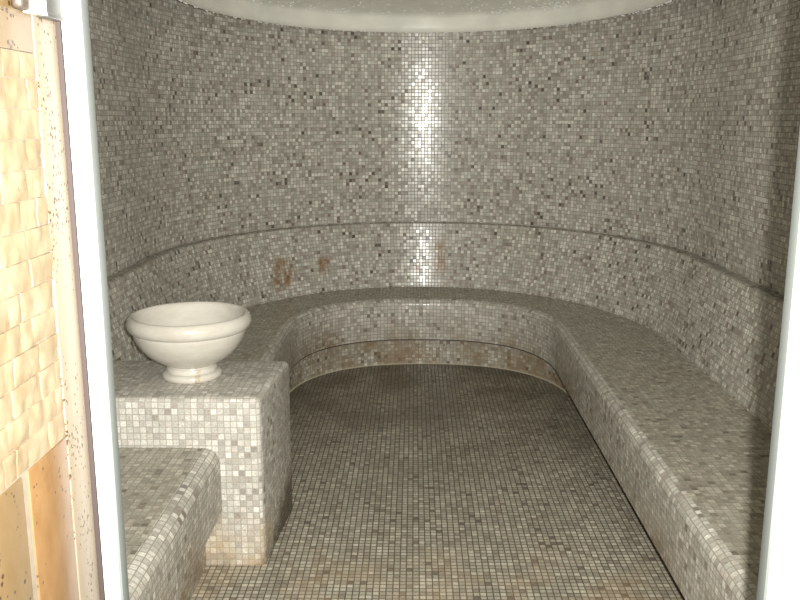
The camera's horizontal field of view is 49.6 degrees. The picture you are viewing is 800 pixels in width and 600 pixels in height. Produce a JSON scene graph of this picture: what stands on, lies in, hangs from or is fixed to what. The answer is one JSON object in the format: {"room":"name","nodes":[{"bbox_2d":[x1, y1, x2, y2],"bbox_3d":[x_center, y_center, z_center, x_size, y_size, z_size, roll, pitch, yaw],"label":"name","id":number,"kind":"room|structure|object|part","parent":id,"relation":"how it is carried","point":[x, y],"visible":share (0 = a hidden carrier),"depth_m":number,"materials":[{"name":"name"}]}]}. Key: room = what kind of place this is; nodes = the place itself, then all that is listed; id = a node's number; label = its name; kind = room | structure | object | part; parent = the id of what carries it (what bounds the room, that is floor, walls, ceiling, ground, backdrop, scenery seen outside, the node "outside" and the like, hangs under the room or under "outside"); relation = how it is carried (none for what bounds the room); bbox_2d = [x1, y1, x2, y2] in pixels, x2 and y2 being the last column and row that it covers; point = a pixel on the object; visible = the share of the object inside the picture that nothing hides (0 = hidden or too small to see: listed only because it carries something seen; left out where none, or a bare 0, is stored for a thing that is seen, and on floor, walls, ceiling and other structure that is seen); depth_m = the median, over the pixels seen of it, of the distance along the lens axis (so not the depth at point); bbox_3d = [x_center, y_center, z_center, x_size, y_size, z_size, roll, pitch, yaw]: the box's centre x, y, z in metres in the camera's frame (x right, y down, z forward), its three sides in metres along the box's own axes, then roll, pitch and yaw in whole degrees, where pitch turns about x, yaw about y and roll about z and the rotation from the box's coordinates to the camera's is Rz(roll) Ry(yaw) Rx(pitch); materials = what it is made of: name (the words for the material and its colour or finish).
{"room":"spa","nodes":[
{"label":"spa","id":0,"kind":"room"},
{"bbox_2d":[0,0,99,599],"bbox_3d":[-0.430,0.262,0.902,0.017,2.120,0.546,0,12,1],"label":"wall","id":1,"kind":"structure","parent":0,"point":[48,544],"depth_m":1.01,"materials":[{"name":"tile"}]},
{"bbox_2d":[11,0,63,20],"bbox_3d":[-0.413,-0.368,0.982,0.016,0.088,0.109,0,12,1],"label":"metal bracket","id":2,"kind":"object","parent":1,"relation":"attached to","point":[50,10],"visible":1,"depth_m":0.98,"materials":[{"name":"grey metal"}]},
{"bbox_3d":[-0.415,-0.358,0.942,0.013,0.082,0.026,0,12,1],"label":"plate","id":3,"kind":"part","parent":2,"relation":"part of","materials":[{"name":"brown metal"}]},
{"bbox_3d":[-0.413,-0.334,1.020,0.015,0.006,0.048,0,12,1],"label":"rail","id":4,"kind":"part","parent":2,"relation":"part of","materials":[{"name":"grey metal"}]},
{"bbox_2d":[55,21,104,599],"bbox_3d":[-0.424,0.206,1.172,0.018,2.120,0.002,0,12,1],"label":"trim","id":5,"kind":"structure","parent":1,"relation":"attached to","point":[57,23],"depth_m":1.13,"materials":[{"name":"grey"}]},
{"bbox_2d":[61,0,145,290],"bbox_3d":[-1.267,-0.565,2.607,0.001,1.365,3.046,0,12,1],"label":"wall","id":6,"kind":"structure","parent":0,"point":[110,21],"depth_m":3.82,"materials":[{"name":"tile"}]},
{"bbox_2d":[180,0,671,32],"bbox_3d":[0.120,-1.516,3.958,2.301,0.278,3.057,0,12,1],"label":"ceiling","id":7,"kind":"structure","parent":0,"point":[296,15],"depth_m":5.17,"materials":[{"name":"beige paint"}]},
{"bbox_2d":[179,0,671,33],"bbox_3d":[0.133,-1.590,4.529,2.288,0.201,1.925,0,12,1],"label":"water droplets","id":8,"kind":"object","parent":7,"relation":"attached to","point":[179,0],"visible":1,"depth_m":5.13,"materials":[{"name":"white"}]},
{"bbox_2d":[131,0,724,258],"bbox_3d":[0.132,-1.027,4.833,2.724,1.365,1.545,0,12,1],"label":"wall","id":9,"kind":"structure","parent":0,"point":[608,125],"depth_m":5.18,"materials":[{"name":"tile"}]},
{"bbox_2d":[191,364,684,599],"bbox_3d":[0.039,0.980,2.655,3.200,0.001,7.200,0,12,1],"label":"floor","id":10,"kind":"structure","parent":0,"point":[410,481],"depth_m":3.45,"materials":[{"name":"tile"}]},
{"bbox_2d":[93,447,221,599],"bbox_3d":[-0.870,0.865,2.158,0.508,0.428,1.596,0,12,1],"label":"tiled bench","id":11,"kind":"object","parent":10,"relation":"on","point":[172,497],"visible":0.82,"depth_m":2.53,"materials":[{"name":"tile"}]},
{"bbox_2d":[88,360,292,564],"bbox_3d":[-0.782,0.570,3.154,0.710,0.600,0.472,0,12,1],"label":"pedestal","id":12,"kind":"object","parent":10,"relation":"on","point":[242,415],"visible":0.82,"depth_m":2.94,"materials":[{"name":"tile"}]},
{"bbox_2d":[126,301,251,383],"bbox_3d":[-0.745,0.159,3.087,0.433,0.232,0.433,0,12,1],"label":"basin","id":13,"kind":"object","parent":12,"relation":"on","point":[190,339],"visible":1,"depth_m":2.98,"materials":[{"name":"white stone"}]},
{"bbox_2d":[81,222,783,599],"bbox_3d":[0.108,0.361,3.566,2.724,0.842,4.591,0,12,1],"label":"tiled bench","id":14,"kind":"object","parent":10,"relation":"on","point":[668,356],"visible":0.8,"depth_m":4.54,"materials":[{"name":"tile"}]},
{"bbox_3d":[0.108,0.152,3.523,2.724,0.414,4.591,0,12,1],"label":"backrest","id":15,"kind":"part","parent":14,"relation":"part of","materials":[{"name":"tile"}]},
{"bbox_3d":[0.107,0.366,3.510,2.418,0.001,4.479,0,12,1],"label":"seat","id":16,"kind":"part","parent":14,"relation":"part of","materials":[{"name":"grey tile"}]},
{"bbox_2d":[706,0,799,295],"bbox_3d":[1.457,-0.556,2.564,0.001,1.365,3.046,0,12,1],"label":"wall","id":17,"kind":"structure","parent":0,"point":[757,128],"depth_m":3.57,"materials":[{"name":"tile"}]},
{"bbox_3d":[0.014,0.173,0.890,3.200,2.300,0.572,0,12,1],"label":"wall","id":18,"kind":"structure","parent":0,"visible":0},
{"bbox_2d":[61,0,129,599],"bbox_3d":[-0.402,0.203,1.187,0.024,2.120,0.028,0,12,1],"label":"door frame","id":19,"kind":"structure","parent":18,"relation":"attached to","point":[75,25],"depth_m":1.13,"materials":[{"name":"grey"}]},
{"bbox_2d":[756,129,799,599],"bbox_3d":[0.542,0.206,1.171,0.071,2.120,0.030,0,12,1],"label":"door frame","id":20,"kind":"structure","parent":18,"relation":"attached to","point":[779,566],"depth_m":1.17,"materials":[{"name":"grey"}]}
]}

